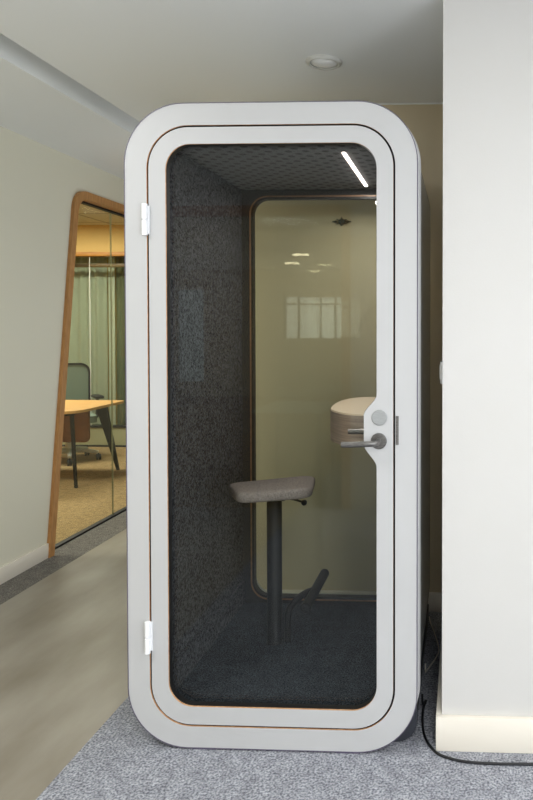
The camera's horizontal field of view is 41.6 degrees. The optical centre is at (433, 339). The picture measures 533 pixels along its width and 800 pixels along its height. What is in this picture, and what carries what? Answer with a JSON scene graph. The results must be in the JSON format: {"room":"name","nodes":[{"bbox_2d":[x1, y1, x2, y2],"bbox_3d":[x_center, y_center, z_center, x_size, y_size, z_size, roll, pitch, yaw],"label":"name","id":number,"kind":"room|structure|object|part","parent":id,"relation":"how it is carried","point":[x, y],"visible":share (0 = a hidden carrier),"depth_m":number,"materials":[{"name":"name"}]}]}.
{"room":"office","nodes":[
{"label":"office","id":0,"kind":"room"},
{"bbox_2d":[0,126,123,566],"bbox_3d":[-2.496,0.084,3.959,0.120,2.580,9.150,0,1,2],"label":"wall","id":1,"kind":"structure","parent":0,"point":[39,183],"depth_m":4.02,"materials":[{"name":"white paint"}]},
{"bbox_2d":[0,543,48,584],"bbox_3d":[-2.520,1.371,1.795,0.014,0.092,4.772,0,1,2],"label":"baseboard","id":2,"kind":"structure","parent":1,"relation":"attached to","point":[23,563],"depth_m":3.94,"materials":[{"name":"beige paint"}]},
{"bbox_2d":[47,191,125,557],"bbox_3d":[-2.396,0.143,6.035,0.132,2.378,3.777,0,1,2],"label":"window","id":3,"kind":"structure","parent":1,"relation":"in","point":[82,197],"depth_m":4.38,"materials":[{"name":"brown wood"}]},
{"bbox_2d":[76,225,123,251],"bbox_3d":[-4.409,-1.207,8.030,4.020,0.330,0.080,0,1,2],"label":"wall","id":4,"kind":"structure","parent":0,"point":[90,238],"depth_m":7.97,"materials":[{"name":"paint"}]},
{"bbox_2d":[62,252,125,446],"bbox_3d":[-4.412,0.121,8.032,4.020,2.335,0.130,0,1,2],"label":"window","id":5,"kind":"structure","parent":4,"relation":"in","point":[97,436],"depth_m":7.99,"materials":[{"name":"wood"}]},
{"bbox_3d":[-4.414,1.277,8.060,4.020,0.022,0.100,0,1,2],"label":"rail","id":6,"kind":"part","parent":5,"relation":"part of","materials":[{"name":"black metal"}]},
{"bbox_3d":[-4.410,-0.892,8.027,4.020,0.040,0.060,0,1,2],"label":"rail","id":7,"kind":"part","parent":5,"relation":"part of","materials":[{"name":"brown wood"}]},
{"bbox_3d":[-4.410,-1.022,8.009,4.020,0.050,0.130,0,1,2],"label":"rail","id":8,"kind":"part","parent":5,"relation":"part of","materials":[{"name":"orange wood"}]},
{"bbox_3d":[-4.413,1.044,8.056,4.020,0.023,0.100,0,1,2],"label":"plinth rail","id":9,"kind":"part","parent":5,"relation":"part of","materials":[{"name":"black metal"}]},
{"bbox_2d":[78,204,123,224],"bbox_3d":[-4.511,-1.369,5.388,4.030,0.100,6.400,0,1,2],"label":"ceiling","id":10,"kind":"structure","parent":0,"point":[87,215],"depth_m":7.41,"materials":[{"name":"tile"}]},
{"bbox_2d":[107,257,116,424],"bbox_3d":[-4.381,-0.074,8.663,4.030,2.700,0.100,0,1,2],"label":"wall","id":11,"kind":"structure","parent":0,"point":[107,257],"depth_m":8.60,"materials":[{"name":"paint"}]},
{"bbox_2d":[0,0,442,178],"bbox_3d":[0.267,-1.319,2.292,5.770,0.300,12.200,0,1,2],"label":"ceiling","id":12,"kind":"structure","parent":0,"point":[77,77],"depth_m":2.81,"materials":[{"name":"paint"}]},
{"bbox_2d":[116,257,125,424],"bbox_3d":[-3.166,-0.024,8.214,1.525,2.580,0.066,0,1,2],"label":"curtain","id":13,"kind":"object","parent":12,"relation":"hanging from","point":[120,271],"visible":0.03,"depth_m":8.24,"materials":[{"name":"green fabric"}]},
{"bbox_2d":[305,54,341,69],"bbox_3d":[-0.467,-1.172,2.830,0.156,0.018,0.156,0,1,2],"label":"recessed light","id":14,"kind":"object","parent":12,"relation":"in","point":[319,61],"visible":1,"depth_m":2.81,"materials":[{"name":"white plastic"}]},
{"bbox_2d":[0,447,532,799],"bbox_3d":[-1.751,1.456,2.430,9.800,0.100,12.200,0,1,2],"label":"floor","id":15,"kind":"structure","parent":0,"point":[121,760],"depth_m":2.40,"materials":[{"name":"grey carpet"}]},
{"bbox_2d":[62,363,103,465],"bbox_3d":[-3.922,0.787,7.162,0.650,1.040,0.615,-1,1,-38],"label":"office chair","id":16,"kind":"object","parent":15,"relation":"on","point":[78,374],"visible":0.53,"depth_m":7.40,"materials":[{"name":"fabric"}]},
{"bbox_3d":[-4.076,0.507,7.356,0.470,0.450,0.015,-1,1,-38],"label":"backrest","id":17,"kind":"part","parent":16,"relation":"part of","materials":[{"name":"grey"}]},
{"bbox_3d":[-4.034,0.580,7.303,0.500,0.632,0.248,-1,1,-38],"label":"frame","id":18,"kind":"part","parent":16,"relation":"part of","materials":[{"name":"black plastic"}]},
{"bbox_3d":[-3.922,0.852,7.163,0.480,0.070,0.460,-1,1,-38],"label":"seat","id":19,"kind":"part","parent":16,"relation":"part of","materials":[{"name":"grey"}]},
{"bbox_3d":[-3.725,0.751,7.332,0.129,0.275,0.250,-1,1,-38],"label":"armrest","id":20,"kind":"part","parent":16,"relation":"part of","materials":[{"name":"black plastic"}]},
{"bbox_2d":[68,257,107,423],"bbox_3d":[-5.027,-0.028,8.290,1.970,2.580,0.039,0,1,2],"label":"curtain","id":21,"kind":"object","parent":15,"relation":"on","point":[79,344],"visible":0.12,"depth_m":8.26,"materials":[{"name":"green fabric"}]},
{"bbox_2d":[62,400,123,487],"bbox_3d":[-3.861,0.969,6.320,1.465,0.710,0.900,0,1,2],"label":"office desk","id":22,"kind":"object","parent":15,"relation":"on","point":[76,428],"visible":0.55,"depth_m":6.53,"materials":[{"name":"brown wood"}]},
{"bbox_3d":[-3.237,0.993,5.989,0.102,0.678,0.040,1,1,31],"label":"leg","id":23,"kind":"part","parent":22,"relation":"part of","materials":[{"name":"black metal"}]},
{"bbox_3d":[-3.883,0.834,6.561,1.000,0.350,0.025,0,1,2],"label":"modesty panel","id":24,"kind":"part","parent":22,"relation":"part of","materials":[{"name":"brown wood"}]},
{"bbox_3d":[-3.253,0.979,6.637,0.223,0.678,0.089,-1,1,-31],"label":"leg","id":25,"kind":"part","parent":22,"relation":"part of","materials":[{"name":"black metal"}]},
{"bbox_2d":[108,257,115,424],"bbox_3d":[-3.984,-0.025,8.248,0.086,2.580,0.017,0,1,12],"label":"curtain","id":26,"kind":"object","parent":15,"relation":"on","point":[112,330],"visible":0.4,"depth_m":8.25,"materials":[{"name":"green fabric"}]},
{"bbox_2d":[124,100,430,753],"bbox_3d":[-0.535,0.293,2.717,1.014,2.217,1.050,0,1,2],"label":"booth","id":27,"kind":"object","parent":15,"relation":"on","point":[203,672],"visible":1,"depth_m":2.29,"materials":[{"name":"white laminate"}]},
{"bbox_2d":[229,476,328,645],"bbox_3d":[-0.648,0.923,2.826,0.345,0.695,0.588,0,1,2],"label":"stool","id":28,"kind":"object","parent":27,"relation":"on","point":[273,492],"visible":1,"depth_m":2.76,"materials":[{"name":"beige fabric"}]},
{"bbox_3d":[-0.626,0.600,2.669,0.349,0.043,0.234,0,1,-26],"label":"seat","id":29,"kind":"part","parent":28,"relation":"part of","materials":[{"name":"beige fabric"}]},
{"bbox_3d":[-0.668,0.971,2.791,0.068,0.598,0.068,0,1,2],"label":"post","id":30,"kind":"part","parent":28,"relation":"part of","materials":[{"name":"black metal"}]},
{"bbox_3d":[-0.572,1.175,2.854,0.036,0.191,0.164,1,2,43],"label":"footrest arm","id":31,"kind":"part","parent":28,"relation":"part of","materials":[{"name":"black metal"}]},
{"bbox_3d":[-0.576,0.656,2.712,0.126,0.033,0.023,0,1,15],"label":"height lever","id":32,"kind":"part","parent":28,"relation":"part of","materials":[{"name":"black rubber"}]},
{"bbox_3d":[-0.517,0.288,3.172,0.888,2.090,0.030,0,1,2],"label":"frame","id":33,"kind":"part","parent":27,"relation":"part of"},
{"bbox_2d":[331,397,375,415],"bbox_3d":[-0.281,0.279,2.819,0.289,0.006,0.627,0,1,2],"label":"shelf","id":34,"kind":"object","parent":27,"relation":"attached to","point":[357,406],"depth_m":2.75,"materials":[{"name":"beige wood"}]},
{"bbox_3d":[-0.231,0.320,2.327,0.146,0.048,0.067,0,1,2],"label":"lever","id":35,"kind":"part","parent":27,"relation":"part of","materials":[{"name":"metal"}]},
{"bbox_3d":[-0.232,0.343,2.214,0.144,0.054,0.067,0,1,2],"label":"lever handle","id":36,"kind":"part","parent":27,"relation":"part of","materials":[{"name":"metal"}]},
{"bbox_3d":[-0.123,0.306,2.242,0.010,0.098,0.007,0,1,2],"label":"strike plate","id":37,"kind":"part","parent":27,"relation":"part of","materials":[{"name":"metal"}]},
{"bbox_2d":[425,616,439,672],"bbox_3d":[-0.003,1.366,3.039,0.059,0.061,0.578,0,1,1],"label":"cable","id":38,"kind":"object","parent":15,"relation":"on","point":[426,670],"visible":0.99,"depth_m":2.98,"materials":[{"name":"black rubber"}]},
{"bbox_2d":[421,694,532,765],"bbox_3d":[0.349,1.377,2.262,0.957,0.071,0.287,1,1,23],"label":"power cable","id":39,"kind":"object","parent":15,"relation":"on","point":[423,702],"visible":1,"depth_m":2.23,"materials":[{"name":"black rubber"}]},
{"bbox_2d":[255,104,442,591],"bbox_3d":[-0.434,0.097,3.447,1.458,2.580,0.100,0,1,2],"label":"wall","id":40,"kind":"structure","parent":0,"point":[315,275],"depth_m":3.40,"materials":[{"name":"beige paint"}]},
{"bbox_2d":[332,217,350,225],"bbox_3d":[-0.468,-0.598,3.375,0.097,0.042,0.018,0,1,2],"label":"wall fitting","id":41,"kind":"object","parent":40,"relation":"attached to","point":[341,221],"visible":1,"depth_m":3.37,"materials":[{"name":"metal"}]},
{"bbox_2d":[264,589,441,611],"bbox_3d":[-0.557,1.339,3.420,1.220,0.098,0.015,0,1,2],"label":"baseboard","id":42,"kind":"structure","parent":40,"relation":"attached to","point":[435,598],"depth_m":3.39,"materials":[{"name":"beige paint"}]},
{"bbox_2d":[376,103,442,104],"bbox_3d":[-0.543,-1.189,3.373,1.240,0.006,0.006,0,1,2],"label":"trim","id":43,"kind":"structure","parent":40,"relation":"attached to","point":[376,103],"depth_m":3.36,"materials":[{"name":"paint"}]},
{"bbox_2d":[442,0,532,716],"bbox_3d":[1.609,0.114,2.762,3.118,2.580,1.102,0,1,2],"label":"wall","id":44,"kind":"structure","parent":0,"point":[487,377],"depth_m":2.27,"materials":[{"name":"white paint"}]},
{"bbox_2d":[436,630,441,714],"bbox_3d":[0.040,1.342,2.851,0.020,0.117,1.102,0,1,2],"label":"wall","id":45,"kind":"structure","parent":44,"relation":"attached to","point":[439,694],"depth_m":2.47,"materials":[{"name":"beige paint"}]},
{"bbox_2d":[440,361,442,383],"bbox_3d":[0.026,0.114,2.338,0.012,0.076,0.080,0,1,2],"label":"wall switch","id":46,"kind":"object","parent":44,"relation":"attached to","point":[441,362],"visible":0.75,"depth_m":2.30,"materials":[{"name":"white plastic"}]},
{"bbox_2d":[436,714,532,753],"bbox_3d":[1.525,1.357,2.229,3.038,0.117,0.020,0,1,2],"label":"baseboard","id":47,"kind":"structure","parent":44,"relation":"attached to","point":[456,733],"depth_m":2.27,"materials":[{"name":"beige paint"}]}
]}

